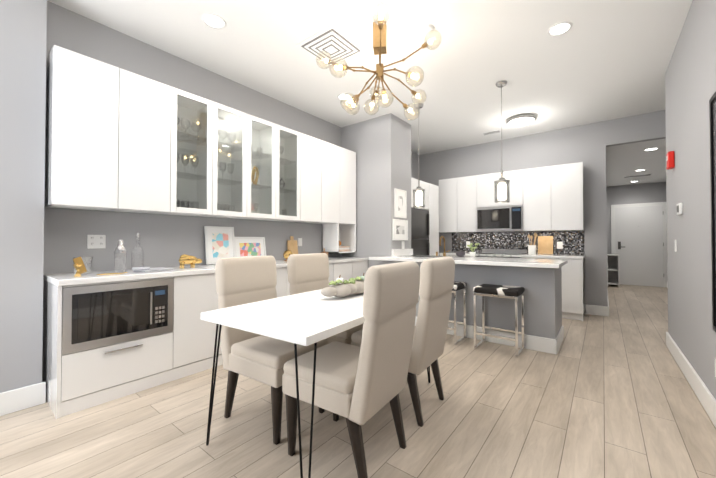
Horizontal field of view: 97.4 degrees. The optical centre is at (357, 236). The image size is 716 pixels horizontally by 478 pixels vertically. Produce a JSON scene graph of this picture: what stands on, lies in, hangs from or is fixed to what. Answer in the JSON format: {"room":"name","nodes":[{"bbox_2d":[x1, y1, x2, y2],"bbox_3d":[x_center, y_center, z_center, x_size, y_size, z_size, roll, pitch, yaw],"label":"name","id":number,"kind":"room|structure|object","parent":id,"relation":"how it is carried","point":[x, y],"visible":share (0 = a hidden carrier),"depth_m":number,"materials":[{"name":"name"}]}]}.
{"room":"kitchen and dining room","nodes":[
{"label":"kitchen and dining room","id":0,"kind":"room"},
{"bbox_2d":[0,0,46,392],"bbox_3d":[-2.963,-0.324,1.577,0.300,3.000,1.950,-1,-1,38],"label":"wall","id":1,"kind":"structure","parent":0,"point":[23,30],"depth_m":2.17,"materials":[{"name":"grey paint"}]},
{"bbox_2d":[0,382,45,415],"bbox_3d":[-2.832,1.100,1.468,0.018,0.150,1.968,-1,-1,38],"label":"baseboard","id":2,"kind":"structure","parent":1,"relation":"attached to","point":[19,399],"depth_m":2.15,"materials":[{"name":"white wood"}]},
{"bbox_2d":[42,1,340,348],"bbox_3d":[-0.676,-0.283,4.675,0.100,3.000,5.750,-1,-1,38],"label":"wall","id":3,"kind":"structure","parent":0,"point":[167,240],"depth_m":2.98,"materials":[{"name":"grey paint"}]},
{"bbox_2d":[44,45,123,211],"bbox_3d":[-2.141,-0.565,2.447,0.328,1.555,0.389,-1,-1,38],"label":"upper cabinet","id":4,"kind":"object","parent":3,"relation":"attached to","point":[117,139],"depth_m":2.34,"materials":[{"name":"white wood"}]},
{"bbox_2d":[87,235,105,248],"bbox_3d":[-2.190,0.042,2.637,0.008,0.115,0.120,-1,-1,38],"label":"outlet","id":5,"kind":"object","parent":3,"relation":"attached to","point":[95,241],"visible":1,"depth_m":2.63,"materials":[{"name":"white plastic"}]},
{"bbox_2d":[124,70,179,214],"bbox_3d":[-1.897,-0.561,2.760,0.328,1.555,0.441,-1,-1,38],"label":"upper cabinet","id":6,"kind":"object","parent":3,"relation":"attached to","point":[151,107],"depth_m":2.68,"materials":[{"name":"white wood"}]},
{"bbox_2d":[180,90,219,217],"bbox_3d":[-1.663,-0.557,3.060,0.328,1.555,0.441,-1,-1,38],"label":"upper cabinet","id":7,"kind":"object","parent":3,"relation":"attached to","point":[199,116],"depth_m":3.12,"materials":[{"name":"white"}]},
{"bbox_2d":[220,104,251,219],"bbox_3d":[-1.443,-0.553,3.343,0.328,1.555,0.484,-1,-1,38],"label":"upper cabinet","id":8,"kind":"object","parent":3,"relation":"attached to","point":[235,125],"depth_m":3.41,"materials":[{"name":"white"}]},
{"bbox_2d":[252,115,279,220],"bbox_3d":[-1.209,-0.549,3.643,0.328,1.555,0.484,-1,-1,38],"label":"upper cabinet","id":9,"kind":"object","parent":3,"relation":"attached to","point":[265,134],"depth_m":3.71,"materials":[{"name":"white"}]},
{"bbox_2d":[280,125,303,222],"bbox_3d":[-0.989,-0.545,3.925,0.328,1.555,0.441,-1,-1,38],"label":"upper cabinet","id":10,"kind":"object","parent":3,"relation":"attached to","point":[291,141],"depth_m":4.00,"materials":[{"name":"white"}]},
{"bbox_2d":[298,238,301,245],"bbox_3d":[-0.810,0.078,4.407,0.010,0.110,0.070,-1,-1,38],"label":"light switch","id":11,"kind":"object","parent":3,"relation":"attached to","point":[299,241],"visible":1,"depth_m":4.40,"materials":[{"name":"white plastic"}]},
{"bbox_2d":[304,134,323,251],"bbox_3d":[-0.755,-0.541,4.225,0.328,1.555,0.441,-1,-1,38],"label":"upper cabinet","id":12,"kind":"object","parent":3,"relation":"attached to","point":[313,147],"depth_m":4.18,"materials":[{"name":"white wood"}]},
{"bbox_2d":[324,141,339,252],"bbox_3d":[-0.509,-0.537,4.542,0.328,1.555,0.398,-1,-1,38],"label":"upper cabinet","id":13,"kind":"object","parent":3,"relation":"attached to","point":[331,152],"depth_m":4.50,"materials":[{"name":"white wood"}]},
{"bbox_2d":[340,147,355,252],"bbox_3d":[-0.278,-0.533,4.838,0.328,1.555,0.389,-1,-1,38],"label":"upper cabinet","id":14,"kind":"object","parent":3,"relation":"attached to","point":[347,157],"depth_m":4.78,"materials":[{"name":"white wood"}]},
{"bbox_2d":[0,284,715,477],"bbox_3d":[2.003,1.242,4.311,5.050,0.060,12.600,-1,-1,38],"label":"floor","id":15,"kind":"structure","parent":0,"point":[613,395],"depth_m":1.97,"materials":[{"name":"brown wood"}]},
{"bbox_2d":[42,276,177,418],"bbox_3d":[-1.948,0.758,2.483,0.566,0.860,0.700,-1,-1,38],"label":"base cabinet","id":16,"kind":"object","parent":15,"relation":"on","point":[108,338],"depth_m":2.26,"materials":[{"name":"white wood"}]},
{"bbox_2d":[43,256,368,283],"bbox_3d":[-1.112,0.329,3.561,0.568,0.053,3.430,-1,-1,38],"label":"countertop","id":17,"kind":"structure","parent":16,"relation":"on","point":[60,278],"depth_m":2.45,"materials":[{"name":"white stone"}]},
{"bbox_2d":[73,257,86,276],"bbox_3d":[-2.013,0.214,2.267,0.069,0.139,0.115,0,-1,-25],"label":"figurine","id":18,"kind":"object","parent":17,"relation":"on","point":[79,266],"depth_m":2.26,"materials":[{"name":"gold metal"}]},
{"bbox_2d":[73,257,92,274],"bbox_3d":[-2.093,0.221,2.394,0.116,0.130,0.116,-1,-1,38],"label":"glass","id":19,"kind":"object","parent":17,"relation":"on","point":[90,259],"visible":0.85,"depth_m":2.39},
{"bbox_2d":[97,272,127,274],"bbox_3d":[-1.848,0.278,2.370,0.185,0.012,0.027,1,-1,-43],"label":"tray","id":20,"kind":"object","parent":17,"relation":"on","point":[122,272],"depth_m":2.36,"materials":[{"name":"brown"}]},
{"bbox_2d":[114,239,126,271],"bbox_3d":[-1.936,0.155,2.564,0.089,0.265,0.089,-1,-1,38],"label":"cocktail shaker","id":21,"kind":"object","parent":17,"relation":"on","point":[120,247],"visible":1,"depth_m":2.55,"materials":[{"name":"clear glass"}]},
{"bbox_2d":[131,233,143,270],"bbox_3d":[-1.880,0.129,2.686,0.090,0.322,0.090,-1,-1,38],"label":"glass bottle","id":22,"kind":"object","parent":17,"relation":"on","point":[138,238],"visible":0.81,"depth_m":2.68,"materials":[{"name":"clear glass"}]},
{"bbox_2d":[132,267,173,271],"bbox_3d":[-1.741,0.271,2.641,0.160,0.036,0.298,0,-1,26],"label":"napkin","id":23,"kind":"object","parent":17,"relation":"on","point":[141,269],"visible":1,"depth_m":2.56,"materials":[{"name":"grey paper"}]},
{"bbox_2d":[179,254,201,268],"bbox_3d":[-1.569,0.229,2.953,0.070,0.128,0.215,-1,-1,38],"label":"bear figurine","id":24,"kind":"object","parent":17,"relation":"on","point":[184,259],"visible":1,"depth_m":2.91,"materials":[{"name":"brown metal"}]},
{"bbox_2d":[204,226,235,264],"bbox_3d":[-1.505,0.094,3.446,0.068,0.409,0.330,-1,-1,38],"label":"framed picture","id":25,"kind":"object","parent":17,"relation":"on","point":[219,242],"visible":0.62,"depth_m":3.43,"materials":[{"name":"white paper"}]},
{"bbox_2d":[234,237,265,256],"bbox_3d":[-1.278,0.153,3.738,0.067,0.299,0.420,-1,-1,38],"label":"framed picture","id":26,"kind":"object","parent":17,"relation":"on","point":[249,246],"visible":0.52,"depth_m":3.73,"materials":[{"name":"white"}]},
{"bbox_2d":[283,249,292,260],"bbox_3d":[-0.873,0.231,3.928,0.120,0.150,0.120,-1,-1,38],"label":"orb","id":27,"kind":"object","parent":17,"relation":"on","point":[287,253],"visible":0.6,"depth_m":3.88,"materials":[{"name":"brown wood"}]},
{"bbox_2d":[287,236,297,253],"bbox_3d":[-0.884,0.152,4.255,0.056,0.314,0.170,-1,-1,38],"label":"cutting board","id":28,"kind":"object","parent":17,"relation":"on","point":[292,245],"visible":0.73,"depth_m":4.25,"materials":[{"name":"brown wood"}]},
{"bbox_2d":[178,272,221,378],"bbox_3d":[-1.613,0.764,2.914,0.566,0.860,0.391,-1,-1,38],"label":"base cabinet","id":29,"kind":"object","parent":15,"relation":"on","point":[197,293],"depth_m":2.74,"materials":[{"name":"white wood"}]},
{"bbox_2d":[215,255,327,444],"bbox_3d":[-0.573,0.663,2.114,0.617,1.041,0.480,-1,-1,34],"label":"dining chair","id":30,"kind":"object","parent":15,"relation":"on","point":[251,355],"visible":0.75,"depth_m":2.04,"materials":[{"name":"fabric"}]},
{"bbox_2d":[276,264,289,297],"bbox_3d":[-1.132,0.772,3.531,0.566,0.860,0.391,-1,-1,38],"label":"base cabinet","id":31,"kind":"object","parent":15,"relation":"on","point":[282,286],"depth_m":3.48,"materials":[{"name":"white wood"}]},
{"bbox_2d":[201,289,429,477],"bbox_3d":[-0.135,0.809,2.166,0.810,0.750,1.500,-1,-1,34],"label":"dining table","id":32,"kind":"object","parent":15,"relation":"on","point":[309,318],"visible":0.71,"depth_m":1.68,"materials":[{"name":"white laminate"}]},
{"bbox_2d":[321,273,364,296],"bbox_3d":[0.038,0.358,2.440,0.208,0.158,0.841,-1,-1,38],"label":"centerpiece","id":33,"kind":"object","parent":32,"relation":"on","point":[353,286],"visible":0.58,"depth_m":2.21,"materials":[{"name":"stone"}]},
{"bbox_2d":[287,253,363,344],"bbox_3d":[-0.216,0.669,2.645,0.617,1.041,0.480,-1,-1,34],"label":"dining chair","id":34,"kind":"object","parent":15,"relation":"on","point":[308,272],"visible":0.35,"depth_m":2.67,"materials":[{"name":"fabric"}]},
{"bbox_2d":[328,260,337,286],"bbox_3d":[-0.650,0.780,4.149,0.566,0.860,0.391,-1,-1,38],"label":"base cabinet","id":35,"kind":"object","parent":15,"relation":"on","point":[333,268],"depth_m":4.15,"materials":[{"name":"white wood"}]},
{"bbox_2d":[338,260,353,283],"bbox_3d":[-0.410,0.784,4.458,0.566,0.860,0.392,-1,-1,38],"label":"base cabinet","id":36,"kind":"object","parent":15,"relation":"on","point":[345,268],"depth_m":4.34,"materials":[{"name":"white wood"}]},
{"bbox_2d":[282,261,419,477],"bbox_3d":[-0.031,0.657,1.725,0.617,1.041,0.480,-1,-1,34],"label":"dining chair","id":37,"kind":"object","parent":15,"relation":"on","point":[356,387],"visible":1,"depth_m":1.53,"materials":[{"name":"fabric"}]},
{"bbox_2d":[354,260,367,278],"bbox_3d":[-0.174,0.788,4.761,0.566,0.860,0.376,-1,-1,38],"label":"base cabinet","id":38,"kind":"object","parent":15,"relation":"on","point":[360,266],"depth_m":4.60,"materials":[{"name":"white wood"}]},
{"bbox_2d":[351,256,454,426],"bbox_3d":[0.326,0.664,2.256,0.617,1.041,0.480,-1,-1,34],"label":"dining chair","id":39,"kind":"object","parent":15,"relation":"on","point":[437,275],"visible":0.69,"depth_m":1.99,"materials":[{"name":"fabric"}]},
{"bbox_2d":[411,177,438,255],"bbox_3d":[0.912,0.144,5.632,0.723,2.170,1.076,-1,-1,38],"label":"tall cabinet","id":40,"kind":"object","parent":15,"relation":"on","point":[425,231],"visible":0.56,"depth_m":5.46,"materials":[{"name":"white wood"}]},
{"bbox_2d":[439,253,454,255],"bbox_3d":[1.810,0.789,5.974,0.292,0.890,0.603,-1,-1,38],"label":"base cabinet","id":41,"kind":"object","parent":15,"relation":"on","point":[441,254],"depth_m":5.73,"materials":[{"name":"white wood"}]},
{"bbox_2d":[447,281,465,344],"bbox_3d":[1.016,0.873,3.741,0.440,0.662,0.350,-1,-1,38],"label":"bar stool","id":42,"kind":"object","parent":15,"relation":"on","point":[459,286],"visible":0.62,"depth_m":3.54,"materials":[{"name":"silver metal"}]},
{"bbox_2d":[385,260,563,354],"bbox_3d":[1.433,0.764,4.089,2.026,0.890,0.660,-1,-1,38],"label":"kitchen island","id":43,"kind":"object","parent":15,"relation":"on","point":[539,281],"depth_m":3.47,"materials":[{"name":"grey"}]},
{"bbox_2d":[369,256,560,267],"bbox_3d":[1.128,0.295,3.811,2.240,0.040,0.316,-1,-1,38],"label":"countertop","id":44,"kind":"structure","parent":43,"relation":"on","point":[418,259],"depth_m":3.48,"materials":[{"name":"white stone"}]},
{"bbox_2d":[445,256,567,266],"bbox_3d":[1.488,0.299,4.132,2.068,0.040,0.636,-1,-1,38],"label":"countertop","id":45,"kind":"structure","parent":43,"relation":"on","point":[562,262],"depth_m":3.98,"materials":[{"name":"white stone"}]},
{"bbox_2d":[455,251,464,256],"bbox_3d":[1.413,0.244,4.340,0.136,0.075,0.136,-1,-1,38],"label":"bowl","id":46,"kind":"object","parent":45,"relation":"on","point":[460,253],"visible":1,"depth_m":4.30,"materials":[{"name":"grey ceramic"}]},
{"bbox_2d":[467,243,479,256],"bbox_3d":[1.579,0.185,4.331,0.163,0.192,0.151,-1,-1,38],"label":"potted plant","id":47,"kind":"object","parent":45,"relation":"on","point":[472,253],"visible":1,"depth_m":4.32,"materials":[{"name":"green plant"}]},
{"bbox_2d":[473,284,524,357],"bbox_3d":[1.506,0.869,3.360,0.440,0.662,0.350,-1,-1,38],"label":"bar stool","id":48,"kind":"object","parent":15,"relation":"on","point":[498,291],"visible":1,"depth_m":3.32,"materials":[{"name":"silver metal"}]},
{"bbox_2d":[519,257,550,258],"bbox_3d":[2.919,0.777,5.110,0.400,0.890,0.603,-1,-1,38],"label":"base cabinet","id":49,"kind":"object","parent":15,"relation":"on","point":[519,257],"depth_m":4.85,"materials":[{"name":"white"}]},
{"bbox_2d":[551,257,584,320],"bbox_3d":[3.238,0.774,4.861,0.410,0.890,0.603,-1,-1,38],"label":"base cabinet","id":50,"kind":"object","parent":15,"relation":"on","point":[573,286],"depth_m":4.59,"materials":[{"name":"white wood"}]},
{"bbox_2d":[467,253,584,256],"bbox_3d":[2.549,0.315,5.400,2.172,0.062,0.610,-1,-1,38],"label":"countertop","id":51,"kind":"structure","parent":50,"relation":"on","point":[477,254],"depth_m":5.13,"materials":[{"name":"white stone"}]},
{"bbox_2d":[528,233,537,253],"bbox_3d":[2.907,0.112,5.232,0.148,0.361,0.120,-1,-1,38],"label":"utensil crock","id":52,"kind":"object","parent":51,"relation":"on","point":[531,249],"visible":1,"depth_m":5.19,"materials":[{"name":"white ceramic"}]},
{"bbox_2d":[538,236,552,253],"bbox_3d":[3.145,0.142,5.278,0.220,0.299,0.049,-1,-1,38],"label":"cutting board","id":53,"kind":"object","parent":51,"relation":"on","point":[545,244],"visible":1,"depth_m":5.27,"materials":[{"name":"brown wood"}]},
{"bbox_2d":[607,254,619,286],"bbox_3d":[6.564,0.861,8.103,0.250,0.800,0.580,-1,-1,38],"label":"console","id":54,"kind":"object","parent":15,"relation":"on","point":[613,268],"visible":0.85,"depth_m":8.26,"materials":[{"name":"white wood"}]},
{"bbox_2d":[47,0,691,154],"bbox_3d":[0.559,-1.842,2.497,5.050,0.060,7.900,-1,-1,38],"label":"ceiling","id":55,"kind":"structure","parent":0,"point":[601,60],"depth_m":3.12,"materials":[{"name":"white paint"}]},
{"bbox_2d":[202,13,225,28],"bbox_3d":[-1.209,-1.807,2.644,0.190,0.006,0.190,-1,-1,38],"label":"recessed light","id":56,"kind":"object","parent":55,"relation":"in","point":[212,20],"visible":1,"depth_m":2.64,"materials":[{"name":"white"}]},
{"bbox_2d":[296,24,365,66],"bbox_3d":[-0.256,-1.792,3.005,0.470,0.026,0.470,-1,-1,38],"label":"ceiling vent","id":57,"kind":"object","parent":55,"relation":"in","point":[333,40],"visible":0.81,"depth_m":2.95,"materials":[{"name":"white metal"}]},
{"bbox_2d":[337,94,351,100],"bbox_3d":[-0.171,-1.789,4.041,0.190,0.006,0.190,-1,-1,38],"label":"recessed light","id":58,"kind":"object","parent":55,"relation":"in","point":[340,96],"visible":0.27,"depth_m":4.05,"materials":[{"name":"white"}]},
{"bbox_2d":[316,2,441,119],"bbox_3d":[0.200,-1.415,2.691,0.949,0.790,1.075,-1,-1,38],"label":"chandelier","id":59,"kind":"object","parent":55,"relation":"hanging from","point":[379,38],"visible":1,"depth_m":2.64,"materials":[{"name":"gold metal"}]},
{"bbox_2d":[413,103,424,207],"bbox_3d":[0.826,-1.089,4.270,0.170,1.400,0.170,-1,-1,38],"label":"pendant light","id":60,"kind":"object","parent":55,"relation":"hanging from","point":[419,198],"visible":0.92,"depth_m":4.22,"materials":[{"name":"clear glass"}]},
{"bbox_2d":[420,24,434,35],"bbox_3d":[0.603,-1.794,2.741,0.124,0.030,0.124,-1,-1,38],"label":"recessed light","id":61,"kind":"object","parent":55,"relation":"attached to","point":[425,29],"visible":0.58,"depth_m":2.71,"materials":[{"name":"white"}]},
{"bbox_2d":[481,129,500,134],"bbox_3d":[2.274,-1.769,5.356,0.300,0.011,0.130,-1,-1,38],"label":"ceiling vent","id":62,"kind":"object","parent":55,"relation":"in","point":[492,132],"visible":0.85,"depth_m":5.34,"materials":[{"name":"white metal"}]},
{"bbox_2d":[494,80,509,202],"bbox_3d":[1.677,-1.097,3.670,0.170,1.400,0.170,-1,-1,38],"label":"pendant light","id":63,"kind":"object","parent":55,"relation":"hanging from","point":[501,187],"visible":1,"depth_m":3.63,"materials":[{"name":"silver metal"}]},
{"bbox_2d":[507,113,534,126],"bbox_3d":[2.463,-1.747,4.753,0.380,0.072,0.380,-1,-1,38],"label":"flush-mount light","id":64,"kind":"object","parent":55,"relation":"attached to","point":[520,120],"visible":1,"depth_m":4.66,"materials":[{"name":"white glass"}]},
{"bbox_2d":[547,21,572,36],"bbox_3d":[1.758,-1.806,2.742,0.190,0.006,0.190,-1,-1,38],"label":"recessed light","id":65,"kind":"object","parent":55,"relation":"in","point":[559,29],"visible":1,"depth_m":2.73,"materials":[{"name":"white"}]},
{"bbox_2d":[341,113,410,267],"bbox_3d":[0.288,-0.279,5.059,0.950,3.000,0.600,-1,-1,38],"label":"pillar","id":66,"kind":"structure","parent":0,"point":[380,146],"depth_m":4.74,"materials":[{"name":"grey paint"}]},
{"bbox_2d":[393,219,407,239],"bbox_3d":[0.636,-0.098,4.709,0.022,0.310,0.420,-1,-1,38],"label":"framed picture","id":67,"kind":"object","parent":66,"relation":"attached to","point":[400,229],"visible":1,"depth_m":4.71,"materials":[{"name":"white paper"}]},
{"bbox_2d":[394,188,406,217],"bbox_3d":[0.639,-0.493,4.718,0.022,0.420,0.330,-1,-1,38],"label":"framed picture","id":68,"kind":"object","parent":66,"relation":"attached to","point":[400,203],"visible":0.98,"depth_m":4.71,"materials":[{"name":"white paper"}]},
{"bbox_2d":[393,249,412,255],"bbox_3d":[0.677,0.237,4.750,0.030,0.100,0.598,-1,-1,38],"label":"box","id":69,"kind":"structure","parent":0,"relation":"attached to","point":[396,252],"depth_m":4.72,"materials":[{"name":"white"}]},
{"bbox_2d":[411,152,418,179],"bbox_3d":[0.705,-0.264,6.179,0.230,3.000,1.680,-1,-1,38],"label":"wall","id":70,"kind":"structure","parent":0,"point":[414,165],"depth_m":6.64,"materials":[{"name":"grey paint"}]},
{"bbox_2d":[419,110,665,306],"bbox_3d":[2.975,-0.272,5.538,4.800,3.000,0.100,-1,-1,38],"label":"wall","id":71,"kind":"structure","parent":0,"point":[585,144],"depth_m":5.00,"materials":[{"name":"grey paint"}]},
{"bbox_2d":[439,178,458,232],"bbox_3d":[1.819,-0.594,6.152,0.365,1.019,0.340,-1,-1,38],"label":"upper cabinet","id":72,"kind":"object","parent":71,"relation":"attached to","point":[448,188],"depth_m":6.00,"materials":[{"name":"white wood"}]},
{"bbox_2d":[459,175,478,231],"bbox_3d":[2.107,-0.597,5.928,0.365,1.019,0.340,-1,-1,38],"label":"upper cabinet","id":73,"kind":"object","parent":71,"relation":"attached to","point":[468,185],"depth_m":5.78,"materials":[{"name":"white wood"}]},
{"bbox_2d":[479,172,498,205],"bbox_3d":[2.398,-0.600,5.701,0.375,1.019,0.340,-1,-1,38],"label":"upper cabinet","id":74,"kind":"object","parent":71,"relation":"attached to","point":[486,181],"depth_m":5.57,"materials":[{"name":"white wood"}]},
{"bbox_2d":[475,202,526,231],"bbox_3d":[2.527,-0.305,5.557,0.744,0.435,0.398,-1,-1,38],"label":"microwave","id":75,"kind":"object","parent":71,"relation":"attached to","point":[487,218],"depth_m":5.42,"materials":[{"name":"silver"}]},
{"bbox_2d":[499,170,522,205],"bbox_3d":[2.694,-0.603,5.470,0.375,1.019,0.340,-1,-1,38],"label":"upper cabinet","id":76,"kind":"object","parent":71,"relation":"attached to","point":[515,177],"depth_m":5.30,"materials":[{"name":"white wood"}]},
{"bbox_2d":[452,230,584,254],"bbox_3d":[2.736,0.104,5.650,2.162,0.388,0.006,-1,-1,38],"label":"tile backsplash","id":77,"kind":"structure","parent":71,"relation":"attached to","point":[573,242],"depth_m":5.59,"materials":[{"name":"tile"}]},
{"bbox_2d":[557,242,562,248],"bbox_3d":[3.323,0.143,5.181,0.080,0.120,0.008,-1,-1,38],"label":"electrical outlet","id":78,"kind":"object","parent":77,"relation":"attached to","point":[559,245],"visible":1,"depth_m":5.18,"materials":[{"name":"white plastic"}]},
{"bbox_2d":[523,166,550,230],"bbox_3d":[3.000,-0.606,5.232,0.400,1.019,0.340,-1,-1,38],"label":"upper cabinet","id":79,"kind":"object","parent":71,"relation":"attached to","point":[548,198],"depth_m":5.09,"materials":[{"name":"white wood"}]},
{"bbox_2d":[551,162,583,229],"bbox_3d":[3.319,-0.609,4.983,0.410,1.019,0.340,-1,-1,38],"label":"upper cabinet","id":80,"kind":"object","parent":71,"relation":"attached to","point":[567,180],"depth_m":4.84,"materials":[{"name":"white wood"}]},
{"bbox_2d":[606,288,608,316],"bbox_3d":[5.259,1.167,6.645,0.018,0.150,4.718,-1,-1,38],"label":"baseboard","id":81,"kind":"structure","parent":71,"relation":"attached to","point":[607,288],"depth_m":4.79,"materials":[{"name":"white"}]},
{"bbox_2d":[606,182,665,286],"bbox_3d":[7.205,-0.047,8.198,1.200,2.620,0.100,-1,-1,38],"label":"wall","id":82,"kind":"structure","parent":0,"point":[639,193],"depth_m":8.20,"materials":[{"name":"grey paint"}]},
{"bbox_2d":[611,202,667,286],"bbox_3d":[7.196,0.204,8.083,1.073,2.115,0.083,-1,-1,38],"label":"entry door","id":83,"kind":"structure","parent":82,"relation":"in","point":[639,238],"depth_m":8.06,"materials":[{"name":"white paint"}]},
{"bbox_2d":[606,138,665,186],"bbox_3d":[5.792,-1.411,6.401,1.400,0.060,4.700,-1,-1,38],"label":"ceiling","id":84,"kind":"structure","parent":0,"point":[625,160],"depth_m":5.97,"materials":[{"name":"white paint"}]},
{"bbox_2d":[623,174,651,177],"bbox_3d":[6.290,-1.367,7.090,0.500,0.011,0.160,-1,-1,38],"label":"ceiling vent","id":85,"kind":"object","parent":84,"relation":"in","point":[636,175],"visible":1,"depth_m":7.05,"materials":[{"name":"white metal"}]},
{"bbox_2d":[643,147,658,150],"bbox_3d":[4.692,-1.396,5.039,0.190,0.006,0.190,-1,-1,38],"label":"recessed light","id":86,"kind":"object","parent":84,"relation":"in","point":[652,149],"visible":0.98,"depth_m":5.05,"materials":[{"name":"white"}]},
{"bbox_2d":[665,0,715,398],"bbox_3d":[1.485,-0.332,0.925,0.100,3.000,6.390,-1,-1,38],"label":"wall","id":87,"kind":"structure","parent":0,"point":[690,82],"depth_m":2.47,"materials":[{"name":"grey paint"}]},
{"bbox_2d":[666,151,674,169],"bbox_3d":[3.094,-0.754,3.119,0.048,0.160,0.120,-1,-1,38],"label":"fire alarm","id":88,"kind":"object","parent":87,"relation":"attached to","point":[670,158],"visible":1,"depth_m":3.08,"materials":[{"name":"red plastic"}]},
{"bbox_2d":[677,203,682,214],"bbox_3d":[2.882,-0.248,2.822,0.026,0.100,0.120,-1,-1,38],"label":"thermostat","id":89,"kind":"object","parent":87,"relation":"attached to","point":[679,208],"visible":0.98,"depth_m":2.78,"materials":[{"name":"white plastic"}]},
{"bbox_2d":[666,332,715,426],"bbox_3d":[1.448,1.093,0.947,0.028,0.150,6.408,-1,-1,38],"label":"baseboard","id":90,"kind":"structure","parent":87,"relation":"attached to","point":[707,400],"depth_m":2.39,"materials":[{"name":"white wood"}]},
{"bbox_2d":[709,92,715,331],"bbox_3d":[1.826,-0.145,1.462,0.022,1.440,1.260,-1,-1,38],"label":"wall art","id":91,"kind":"object","parent":87,"relation":"attached to","point":[712,109],"visible":1,"depth_m":1.94,"materials":[{"name":"black metal"}]}
]}

